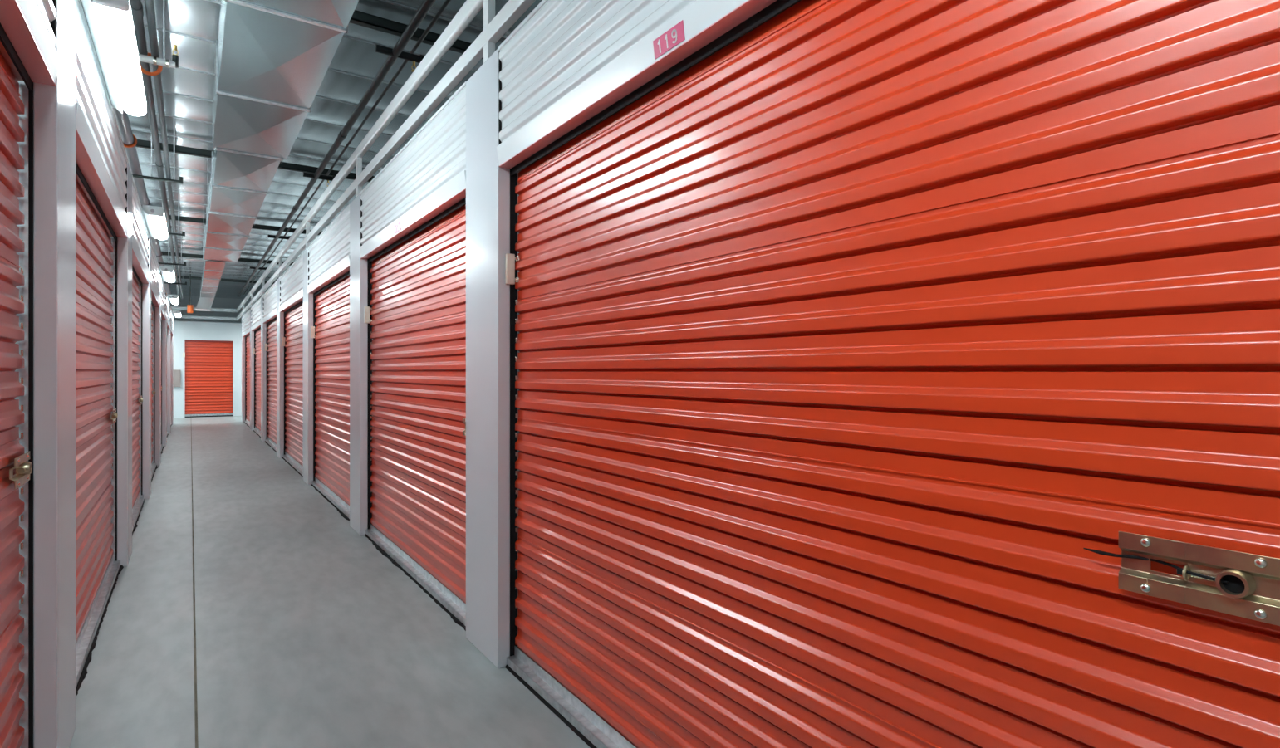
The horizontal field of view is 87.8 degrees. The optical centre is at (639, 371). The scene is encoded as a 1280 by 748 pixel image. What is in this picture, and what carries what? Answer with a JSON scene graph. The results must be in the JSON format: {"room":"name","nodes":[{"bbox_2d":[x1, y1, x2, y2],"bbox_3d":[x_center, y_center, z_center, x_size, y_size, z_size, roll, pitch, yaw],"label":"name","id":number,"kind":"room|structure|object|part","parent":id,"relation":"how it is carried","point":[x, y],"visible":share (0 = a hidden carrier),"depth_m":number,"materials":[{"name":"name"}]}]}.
{"room":"self-storage corridor","nodes":[
{"label":"self-storage corridor","id":0,"kind":"room"},
{"bbox_2d":[0,0,173,747],"bbox_3d":[-4.678,-0.057,6.264,0.070,2.637,23.620,0,0,-34],"label":"wall","id":1,"kind":"structure","parent":0,"point":[50,43],"depth_m":2.11,"materials":[{"name":"white metal"}]},
{"bbox_2d":[0,40,33,747],"bbox_3d":[-1.194,0.117,0.991,0.135,2.290,2.420,0,0,-34],"label":"door","id":2,"kind":"structure","parent":1,"relation":"in","point":[16,100],"depth_m":1.90,"materials":[{"name":"red metal"}]},
{"bbox_3d":[-1.760,0.279,1.887,0.013,0.085,0.202,0,0,-34],"label":"latch plate","id":3,"kind":"part","parent":2,"relation":"part of","materials":[{"name":"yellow metal"}]},
{"bbox_3d":[-1.121,-1.157,1.040,0.014,0.408,2.352,0,0,-34],"label":"ribbed panel","id":4,"kind":"part","parent":1,"relation":"part of","materials":[{"name":"white metal"}]},
{"bbox_3d":[-1.909,-0.056,2.173,0.056,2.635,0.400,0,0,-34],"label":"post","id":5,"kind":"part","parent":1,"relation":"part of","materials":[{"name":"white metal"}]},
{"bbox_2d":[75,172,123,699],"bbox_3d":[-2.736,0.117,3.280,0.147,2.290,2.420,0,0,-34],"label":"door","id":6,"kind":"structure","parent":1,"relation":"in","point":[98,569],"depth_m":3.40,"materials":[{"name":"red metal"}]},
{"bbox_3d":[-3.307,0.279,4.172,0.013,0.085,0.202,0,0,-34],"label":"latch plate","id":7,"kind":"part","parent":6,"relation":"part of","materials":[{"name":"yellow metal"}]},
{"bbox_3d":[-2.668,-1.157,3.326,0.014,0.408,2.352,0,0,-34],"label":"ribbed panel","id":8,"kind":"part","parent":1,"relation":"part of","materials":[{"name":"white metal"}]},
{"bbox_2d":[81,0,146,116],"bbox_3d":[-2.283,-1.354,2.877,0.188,0.088,1.268,0,0,-34],"label":"lamp","id":9,"kind":"object","parent":1,"relation":"attached to","point":[110,22],"visible":0.96,"depth_m":2.75,"materials":[{"name":"white plastic"}]},
{"bbox_3d":[-3.456,-0.056,4.459,0.056,2.635,0.400,0,0,-34],"label":"post","id":10,"kind":"part","parent":1,"relation":"part of","materials":[{"name":"white metal"}]},
{"bbox_2d":[132,270,145,535],"bbox_3d":[-4.277,0.117,5.558,0.148,2.290,2.400,0,0,-34],"label":"door","id":11,"kind":"structure","parent":1,"relation":"in","point":[138,499],"depth_m":6.18,"materials":[{"name":"red metal"}]},
{"bbox_3d":[-4.210,-1.157,5.604,0.014,0.408,2.332,0,0,-34],"label":"ribbed panel","id":12,"kind":"part","parent":1,"relation":"part of","materials":[{"name":"white metal"}]},
{"bbox_3d":[-4.992,-0.056,6.728,0.056,2.635,0.400,0,0,-34],"label":"post","id":13,"kind":"part","parent":1,"relation":"part of","materials":[{"name":"white metal"}]},
{"bbox_2d":[151,304,157,482],"bbox_3d":[-5.829,0.117,7.852,0.150,2.290,2.460,0,0,-34],"label":"door","id":14,"kind":"structure","parent":1,"relation":"in","point":[154,467],"depth_m":8.85,"materials":[{"name":"red metal"}]},
{"bbox_2d":[142,205,167,240],"bbox_3d":[-4.458,-1.354,6.090,0.188,0.088,1.268,0,0,-34],"label":"lamp","id":15,"kind":"object","parent":1,"relation":"attached to","point":[154,216],"visible":0.94,"depth_m":5.87,"materials":[{"name":"white plastic"}]},
{"bbox_3d":[-5.762,-1.157,7.897,0.014,0.408,2.392,0,0,-34],"label":"ribbed panel","id":16,"kind":"part","parent":1,"relation":"part of","materials":[{"name":"white metal"}]},
{"bbox_3d":[-6.562,-0.056,9.047,0.056,2.635,0.400,0,0,-34],"label":"post","id":17,"kind":"part","parent":1,"relation":"part of","materials":[{"name":"white metal"}]},
{"bbox_2d":[161,321,164,454],"bbox_3d":[-7.376,0.117,10.138,0.150,2.290,2.380,0,0,-34],"label":"door","id":18,"kind":"structure","parent":1,"relation":"in","point":[162,445],"depth_m":11.11,"materials":[{"name":"red metal"}]},
{"bbox_3d":[-7.309,-1.157,10.183,0.014,0.408,2.312,0,0,-34],"label":"ribbed panel","id":19,"kind":"part","parent":1,"relation":"part of","materials":[{"name":"white metal"}]},
{"bbox_3d":[-8.086,-0.056,11.299,0.056,2.635,0.400,0,0,-34],"label":"post","id":20,"kind":"part","parent":1,"relation":"part of","materials":[{"name":"white metal"}]},
{"bbox_2d":[159,265,175,283],"bbox_3d":[-6.627,-1.354,9.295,0.188,0.088,1.268,0,0,-34],"label":"lamp","id":21,"kind":"object","parent":1,"relation":"attached to","point":[167,272],"visible":0.88,"depth_m":9.01,"materials":[{"name":"white plastic"}]},
{"bbox_3d":[-8.845,-1.157,12.452,0.014,0.408,2.352,0,0,-34],"label":"ribbed panel","id":22,"kind":"part","parent":1,"relation":"part of","materials":[{"name":"white metal"}]},
{"bbox_3d":[-9.634,-0.056,13.585,0.056,2.635,0.400,0,0,-34],"label":"post","id":23,"kind":"part","parent":1,"relation":"part of","materials":[{"name":"white metal"}]},
{"bbox_3d":[-10.395,-1.157,14.742,0.014,0.408,2.362,0,0,-34],"label":"ribbed panel","id":24,"kind":"part","parent":1,"relation":"part of","materials":[{"name":"white metal"}]},
{"bbox_3d":[-11.186,-0.056,15.879,0.056,2.635,0.400,0,0,-34],"label":"post","id":25,"kind":"part","parent":1,"relation":"part of","materials":[{"name":"white metal"}]},
{"bbox_2d":[167,294,178,304],"bbox_3d":[-8.802,-1.354,12.508,0.188,0.088,1.268,0,0,-34],"label":"lamp","id":26,"kind":"object","parent":1,"relation":"attached to","point":[174,299],"visible":0.87,"depth_m":12.16,"materials":[{"name":"white plastic"}]},
{"bbox_2d":[172,310,181,318],"bbox_3d":[-10.932,-1.354,15.655,0.188,0.088,1.268,0,0,-34],"label":"lamp","id":27,"kind":"object","parent":1,"relation":"attached to","point":[176,313],"visible":0.91,"depth_m":15.24,"materials":[{"name":"white plastic"}]},
{"bbox_2d":[173,321,241,418],"bbox_3d":[-11.521,-0.056,18.804,14.000,2.635,0.060,0,0,-34],"label":"wall","id":28,"kind":"structure","parent":0,"point":[194,331],"depth_m":18.42,"materials":[{"name":"white paint"}]},
{"bbox_2d":[173,369,181,387],"bbox_3d":[-12.564,0.187,18.021,0.175,0.470,0.065,0,0,-34],"label":"wall panel","id":29,"kind":"object","parent":28,"relation":"attached to","point":[177,373],"visible":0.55,"depth_m":18.00,"materials":[{"name":"grey metal"}]},
{"bbox_3d":[-14.889,-0.056,16.524,5.865,2.635,0.060,0,0,-34],"label":"panel","id":30,"kind":"part","parent":28,"relation":"part of","materials":[{"name":"white paint"}]},
{"bbox_2d":[182,339,235,417],"bbox_3d":[-11.983,0.172,18.488,1.206,2.180,0.079,0,0,-34],"label":"door","id":31,"kind":"structure","parent":28,"relation":"in","point":[208,368],"depth_m":18.50,"materials":[{"name":"orange metal"}]},
{"bbox_3d":[-11.982,-0.846,18.487,1.126,0.045,0.028,0,0,-34],"label":"header trim","id":32,"kind":"part","parent":28,"relation":"part of","materials":[{"name":"white metal"}]},
{"bbox_3d":[-8.616,-0.056,20.770,6.985,2.635,0.060,0,0,-34],"label":"panel","id":33,"kind":"part","parent":28,"relation":"part of","materials":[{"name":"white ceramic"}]},
{"bbox_2d":[170,295,258,323],"bbox_3d":[-13.774,-0.688,22.133,14.000,3.900,0.100,0,0,-34],"label":"framing","id":34,"kind":"structure","parent":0,"point":[221,303],"depth_m":21.92,"materials":[{"name":"metal"}]},
{"bbox_2d":[68,416,590,747],"bbox_3d":[-5.338,1.265,9.670,14.000,0.006,30.000,0,0,-34],"label":"floor","id":35,"kind":"structure","parent":0,"point":[308,635],"depth_m":3.12,"materials":[{"name":"concrete"}]},
{"bbox_2d":[191,429,198,747],"bbox_3d":[-6.151,1.280,9.120,0.009,0.025,30.000,0,0,-34],"label":"joint","id":36,"kind":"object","parent":35,"relation":"in","point":[193,585],"depth_m":3.14,"materials":[{"name":"grey concrete"}]},
{"bbox_2d":[127,0,542,299],"bbox_3d":[-5.338,-2.445,9.670,14.000,0.024,30.000,0,0,-34],"label":"ceiling","id":37,"kind":"structure","parent":0,"point":[195,18],"depth_m":6.27,"materials":[{"name":"silver metal"}]},
{"bbox_2d":[132,124,182,184],"bbox_3d":[-4.716,-2.151,6.468,0.441,0.575,0.033,0,0,-34],"label":"hanger","id":38,"kind":"object","parent":37,"relation":"hanging from","point":[180,181],"visible":0.83,"depth_m":6.52,"materials":[{"name":"black metal"}]},
{"bbox_3d":[-4.741,-2.158,6.451,0.009,0.560,0.009,0,0,33],"label":"threaded rod","id":39,"kind":"part","parent":38,"relation":"part of","materials":[{"name":"metal"}]},
{"bbox_3d":[-4.592,-2.158,6.552,0.009,0.560,0.009,0,0,-12],"label":"threaded rod","id":40,"kind":"part","parent":38,"relation":"part of","materials":[{"name":"metal"}]},
{"bbox_2d":[137,0,178,68],"bbox_3d":[-3.006,-2.143,3.943,0.442,0.590,0.048,0,0,-34],"label":"hanger","id":41,"kind":"object","parent":37,"relation":"hanging from","point":[174,63],"visible":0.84,"depth_m":4.02,"materials":[{"name":"white metal"}]},
{"bbox_2d":[111,103,171,294],"bbox_3d":[-5.405,-1.938,7.209,0.108,0.108,24.000,0,0,-34],"label":"drain pipe","id":42,"kind":"object","parent":41,"relation":"attached to","point":[123,121],"visible":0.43,"depth_m":6.07,"materials":[{"name":"grey metal"}]},
{"bbox_2d":[123,134,137,147],"bbox_3d":[-4.284,-1.938,5.553,0.130,0.130,0.033,0,0,-34],"label":"clamp","id":43,"kind":"object","parent":42,"relation":"on","point":[134,143],"visible":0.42,"depth_m":5.57,"materials":[{"name":"orange metal"}]},
{"bbox_2d":[144,0,182,299],"bbox_3d":[-5.190,-1.913,7.355,0.040,0.040,24.000,0,0,-34],"label":"conduit","id":44,"kind":"object","parent":41,"relation":"attached to","point":[149,4],"visible":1,"depth_m":4.81,"materials":[{"name":"grey metal"}]},
{"bbox_3d":[-2.882,-2.158,4.026,0.009,0.560,0.009,0,0,-12],"label":"threaded rod","id":45,"kind":"part","parent":41,"relation":"part of","materials":[{"name":"metal"}]},
{"bbox_2d":[158,233,186,265],"bbox_3d":[-8.191,-2.151,11.603,0.441,0.575,0.033,0,0,-34],"label":"hanger","id":46,"kind":"object","parent":37,"relation":"hanging from","point":[169,263],"visible":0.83,"depth_m":11.63,"materials":[{"name":"black metal"}]},
{"bbox_3d":[-8.067,-2.158,11.687,0.009,0.560,0.009,0,0,-12],"label":"threaded rod","id":47,"kind":"part","parent":46,"relation":"part of","materials":[{"name":"metal"}]},
{"bbox_2d":[161,194,185,236],"bbox_3d":[-6.453,-2.151,9.036,0.441,0.575,0.033,0,0,-34],"label":"hanger","id":48,"kind":"object","parent":37,"relation":"hanging from","point":[183,234],"visible":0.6,"depth_m":9.12,"materials":[{"name":"black metal"}]},
{"bbox_2d":[129,0,180,299],"bbox_3d":[-5.240,-1.917,7.321,0.058,0.058,24.000,0,0,-34],"label":"conduit","id":49,"kind":"object","parent":48,"relation":"attached to","point":[136,7],"visible":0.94,"depth_m":4.79,"materials":[{"name":"grey metal"}]},
{"bbox_2d":[139,52,162,75],"bbox_3d":[-2.973,-1.863,4.026,0.131,0.128,0.043,0,0,-34],"label":"clamp","id":50,"kind":"object","parent":49,"relation":"attached to","point":[159,70],"visible":0.55,"depth_m":4.03,"materials":[{"name":"orange metal"}]},
{"bbox_3d":[-6.330,-2.158,9.119,0.009,0.560,0.009,0,0,33],"label":"threaded rod","id":51,"kind":"part","parent":48,"relation":"part of","materials":[{"name":"metal"}]},
{"bbox_2d":[164,258,186,284],"bbox_3d":[-9.929,-2.151,14.170,0.441,0.575,0.033,0,0,-34],"label":"hanger","id":52,"kind":"object","parent":37,"relation":"hanging from","point":[183,283],"visible":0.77,"depth_m":14.25,"materials":[{"name":"black metal"}]},
{"bbox_2d":[186,274,193,313],"bbox_3d":[-11.211,-1.948,16.563,0.129,0.980,0.129,0,0,-34],"label":"valve","id":53,"kind":"object","parent":37,"relation":"hanging from","point":[189,307],"visible":1,"depth_m":16.55,"materials":[{"name":"orange metal"}]},
{"bbox_2d":[177,275,274,284],"bbox_3d":[-10.500,-2.362,17.297,14.000,0.068,0.056,0,0,-34],"label":"joist","id":54,"kind":"object","parent":37,"relation":"attached to","point":[184,277],"visible":0.18,"depth_m":17.17,"materials":[{"name":"black metal"}]},
{"bbox_2d":[161,251,293,265],"bbox_3d":[-8.331,-2.362,14.092,14.000,0.068,0.056,0,0,-34],"label":"joist","id":55,"kind":"object","parent":37,"relation":"attached to","point":[164,253],"visible":0.2,"depth_m":13.62,"materials":[{"name":"black metal"}]},
{"bbox_2d":[164,215,322,235],"bbox_3d":[-6.162,-2.362,10.887,14.000,0.068,0.056,0,0,-34],"label":"joist","id":56,"kind":"object","parent":37,"relation":"attached to","point":[182,218],"visible":0.2,"depth_m":10.81,"materials":[{"name":"black metal"}]},
{"bbox_2d":[135,139,375,181],"bbox_3d":[-3.993,-2.362,7.682,14.000,0.068,0.056,0,0,-34],"label":"joist","id":57,"kind":"object","parent":37,"relation":"attached to","point":[140,144],"visible":0.23,"depth_m":7.20,"materials":[{"name":"black metal"}]},
{"bbox_2d":[195,0,358,311],"bbox_3d":[-4.626,-1.929,7.506,0.553,0.978,20.282,0,0,-34],"label":"air duct","id":58,"kind":"object","parent":37,"relation":"hanging from","point":[273,57],"visible":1,"depth_m":4.12,"materials":[{"name":"grey metal"}]},
{"bbox_2d":[131,0,507,298],"bbox_3d":[-5.357,-2.456,9.699,14.000,0.012,29.686,0,0,-34],"label":"ceiling joists","id":59,"kind":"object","parent":37,"relation":"attached to","point":[212,1],"depth_m":6.93,"materials":[{"name":"metal"}]},
{"bbox_2d":[237,0,436,297],"bbox_3d":[-4.250,-2.079,8.353,0.325,0.121,24.600,0,0,-34],"label":"pipe","id":60,"kind":"object","parent":37,"relation":"hanging from","point":[396,52],"visible":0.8,"depth_m":5.07,"materials":[{"name":"black metal"}]},
{"bbox_2d":[243,0,451,294],"bbox_3d":[-4.182,-2.163,8.399,0.022,0.022,24.600,0,0,-34],"label":"pipe","id":61,"kind":"object","parent":60,"relation":"attached to","point":[446,2],"visible":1,"depth_m":5.36,"materials":[{"name":"black metal"}]},
{"bbox_2d":[348,9,495,58],"bbox_3d":[-1.823,-2.362,4.478,14.000,0.068,0.056,0,0,-34],"label":"joist","id":62,"kind":"object","parent":37,"relation":"attached to","point":[358,17],"visible":0.2,"depth_m":4.55,"materials":[{"name":"black metal"}]},
{"bbox_2d":[241,0,801,668],"bbox_3d":[-3.460,-0.057,7.089,0.070,2.637,23.620,0,0,-34],"label":"wall","id":63,"kind":"structure","parent":0,"point":[569,66],"depth_m":2.93,"materials":[{"name":"white metal"}]},
{"bbox_3d":[-9.968,-0.056,16.703,0.056,2.635,0.400,0,0,-34],"label":"post","id":64,"kind":"part","parent":63,"relation":"part of","materials":[{"name":"white metal"}]},
{"bbox_3d":[-9.207,-1.157,15.546,0.014,0.408,2.362,0,0,-34],"label":"ribbed panel","id":65,"kind":"part","parent":63,"relation":"part of","materials":[{"name":"white metal"}]},
{"bbox_2d":[244,335,250,427],"bbox_3d":[-9.140,0.117,15.592,0.150,2.290,2.430,0,0,-34],"label":"door","id":66,"kind":"structure","parent":63,"relation":"in","point":[247,421],"depth_m":16.18,"materials":[{"name":"red metal"}]},
{"bbox_2d":[245,335,250,421],"bbox_3d":[-9.145,0.095,15.587,0.024,2.245,2.344,0,0,-34],"label":"curtain","id":67,"kind":"object","parent":66,"relation":"hanging from","point":[247,340],"depth_m":16.12,"materials":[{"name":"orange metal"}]},
{"bbox_3d":[-8.415,-0.056,14.409,0.056,2.635,0.400,0,0,-34],"label":"post","id":68,"kind":"part","parent":63,"relation":"part of","materials":[{"name":"white metal"}]},
{"bbox_3d":[-7.657,-1.157,13.257,0.014,0.408,2.352,0,0,-34],"label":"ribbed panel","id":69,"kind":"part","parent":63,"relation":"part of","materials":[{"name":"white metal"}]},
{"bbox_2d":[252,328,260,437],"bbox_3d":[-7.590,0.117,13.302,0.150,2.290,2.420,0,0,-34],"label":"door","id":70,"kind":"structure","parent":63,"relation":"in","point":[257,429],"depth_m":13.80,"materials":[{"name":"red metal"}]},
{"bbox_2d":[255,328,260,431],"bbox_3d":[-7.595,0.095,13.297,0.024,2.245,2.334,0,0,-34],"label":"curtain","id":71,"kind":"object","parent":70,"relation":"hanging from","point":[257,334],"depth_m":13.74,"materials":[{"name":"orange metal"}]},
{"bbox_3d":[-6.868,-0.056,12.124,0.056,2.635,0.400,0,0,-34],"label":"post","id":72,"kind":"part","parent":63,"relation":"part of","materials":[{"name":"white metal"}]},
{"bbox_3d":[-6.121,-1.157,10.987,0.014,0.408,2.312,0,0,-34],"label":"ribbed panel","id":73,"kind":"part","parent":63,"relation":"part of","materials":[{"name":"white metal"}]},
{"bbox_2d":[264,319,276,452],"bbox_3d":[-6.051,0.117,11.035,0.143,2.290,2.380,0,0,-34],"label":"door","id":74,"kind":"structure","parent":63,"relation":"in","point":[271,440],"depth_m":11.41,"materials":[{"name":"red metal"}]},
{"bbox_3d":[-5.344,-0.056,9.871,0.056,2.635,0.400,0,0,-34],"label":"post","id":75,"kind":"part","parent":63,"relation":"part of","materials":[{"name":"white metal"}]},
{"bbox_2d":[282,337,285,346],"bbox_3d":[-5.195,-0.437,9.696,0.046,0.130,0.048,0,0,-34],"label":"sensor","id":76,"kind":"object","parent":63,"relation":"attached to","point":[283,338],"visible":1,"depth_m":9.70,"materials":[{"name":"beige plastic"}]},
{"bbox_3d":[-4.574,-1.157,8.702,0.014,0.408,2.392,0,0,-34],"label":"ribbed panel","id":77,"kind":"part","parent":63,"relation":"part of","materials":[{"name":"white metal"}]},
{"bbox_2d":[281,303,303,477],"bbox_3d":[-4.504,0.117,8.749,0.143,2.290,2.460,0,0,-34],"label":"door","id":78,"kind":"structure","parent":63,"relation":"in","point":[293,320],"depth_m":8.94,"materials":[{"name":"red metal"}]},
{"bbox_3d":[-3.774,-0.056,7.553,0.056,2.635,0.400,0,0,-34],"label":"post","id":79,"kind":"part","parent":63,"relation":"part of","materials":[{"name":"white metal"}]},
{"bbox_2d":[310,326,315,338],"bbox_3d":[-3.626,-0.437,7.378,0.046,0.130,0.048,0,0,-34],"label":"sensor","id":80,"kind":"object","parent":63,"relation":"attached to","point":[312,328],"visible":1,"depth_m":7.38,"materials":[{"name":"beige plastic"}]},
{"bbox_3d":[-3.021,-1.157,6.408,0.014,0.408,2.332,0,0,-34],"label":"ribbed panel","id":81,"kind":"part","parent":63,"relation":"part of","materials":[{"name":"white metal"}]},
{"bbox_2d":[311,274,349,521],"bbox_3d":[-2.954,0.117,6.453,0.150,2.290,2.400,0,0,-34],"label":"door","id":82,"kind":"structure","parent":63,"relation":"in","point":[331,306],"depth_m":6.53,"materials":[{"name":"red metal"}]},
{"bbox_2d":[171,0,535,320],"bbox_3d":[-5.092,-1.571,8.049,1.659,0.395,25.040,0,0,-34],"label":"pipe","id":83,"kind":"object","parent":63,"relation":"on","point":[494,26],"visible":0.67,"depth_m":4.00,"materials":[{"name":"white metal"}]},
{"bbox_3d":[-12.116,-1.726,18.389,1.619,0.085,0.040,0,0,-34],"label":"rail","id":84,"kind":"part","parent":83,"relation":"part of","materials":[{"name":"white metal"}]},
{"bbox_3d":[-12.116,-1.492,18.389,1.619,0.072,0.040,0,0,-34],"label":"rail","id":85,"kind":"part","parent":83,"relation":"part of","materials":[{"name":"white metal"}]},
{"bbox_3d":[-4.422,-1.726,8.503,0.040,0.085,25.040,0,0,-34],"label":"rail","id":86,"kind":"part","parent":83,"relation":"part of","materials":[{"name":"white metal"}]},
{"bbox_3d":[-2.238,-0.056,5.283,0.056,2.635,0.400,0,0,-34],"label":"post","id":87,"kind":"part","parent":63,"relation":"part of","materials":[{"name":"white metal"}]},
{"bbox_2d":[364,306,372,323],"bbox_3d":[-2.090,-0.437,5.108,0.046,0.130,0.048,0,0,-34],"label":"sensor","id":88,"kind":"object","parent":63,"relation":"attached to","point":[367,309],"visible":1,"depth_m":5.11,"materials":[{"name":"beige plastic"}]},
{"bbox_2d":[394,221,401,233],"bbox_3d":[-1.523,-0.902,4.174,0.009,0.050,0.136,0,0,-34],"label":"number sign","id":89,"kind":"object","parent":63,"relation":"attached to","point":[397,228],"visible":1,"depth_m":4.17,"materials":[{"name":"white plastic"}]},
{"bbox_3d":[-1.480,-1.157,4.130,0.014,0.408,2.352,0,0,-34],"label":"ribbed panel","id":90,"kind":"part","parent":63,"relation":"part of","materials":[{"name":"white metal"}]},
{"bbox_2d":[364,204,465,631],"bbox_3d":[-1.413,0.117,4.176,0.150,2.290,2.420,0,0,-34],"label":"door","id":91,"kind":"structure","parent":63,"relation":"in","point":[417,288],"depth_m":4.00,"materials":[{"name":"red metal"}]},
{"bbox_3d":[-0.832,0.279,3.272,0.013,0.085,0.202,0,0,-34],"label":"latch plate","id":92,"kind":"part","parent":91,"relation":"part of","materials":[{"name":"silver metal"}]},
{"bbox_3d":[-0.691,-0.056,2.998,0.056,2.635,0.400,0,0,-34],"label":"post","id":93,"kind":"part","parent":63,"relation":"part of","materials":[{"name":"white metal"}]},
{"bbox_2d":[505,253,519,284],"bbox_3d":[-0.542,-0.437,2.823,0.046,0.130,0.048,0,0,-34],"label":"sensor","id":94,"kind":"object","parent":63,"relation":"attached to","point":[510,279],"visible":1,"depth_m":2.83,"materials":[{"name":"beige plastic"}]},
{"bbox_3d":[0.112,-1.157,1.779,0.014,0.408,2.512,0,0,-34],"label":"ribbed panel","id":95,"kind":"part","parent":63,"relation":"part of","materials":[{"name":"white metal"}]},
{"bbox_2d":[652,19,685,59],"bbox_3d":[0.078,-0.902,1.810,0.009,0.050,0.136,0,0,-34],"label":"number sign","id":96,"kind":"object","parent":63,"relation":"attached to","point":[674,36],"visible":1,"depth_m":1.80,"materials":[{"name":"pink plastic"}]},
{"bbox_2d":[505,0,1279,747],"bbox_3d":[0.186,0.117,1.828,0.135,2.290,2.580,0,0,-34],"label":"door","id":97,"kind":"structure","parent":63,"relation":"in","point":[840,347],"depth_m":1.28,"materials":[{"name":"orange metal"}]},
{"bbox_2d":[1083,548,1228,584],"bbox_3d":[0.735,0.276,0.954,0.023,0.011,0.174,0,0,-34],"label":"tie","id":98,"kind":"object","parent":97,"relation":"on","point":[1179,570],"visible":1,"depth_m":0.95,"materials":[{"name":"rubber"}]},
{"bbox_3d":[0.770,0.279,0.904,0.013,0.085,0.202,0,0,-34],"label":"latch plate","id":99,"kind":"part","parent":97,"relation":"part of","materials":[{"name":"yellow metal"}]}
]}

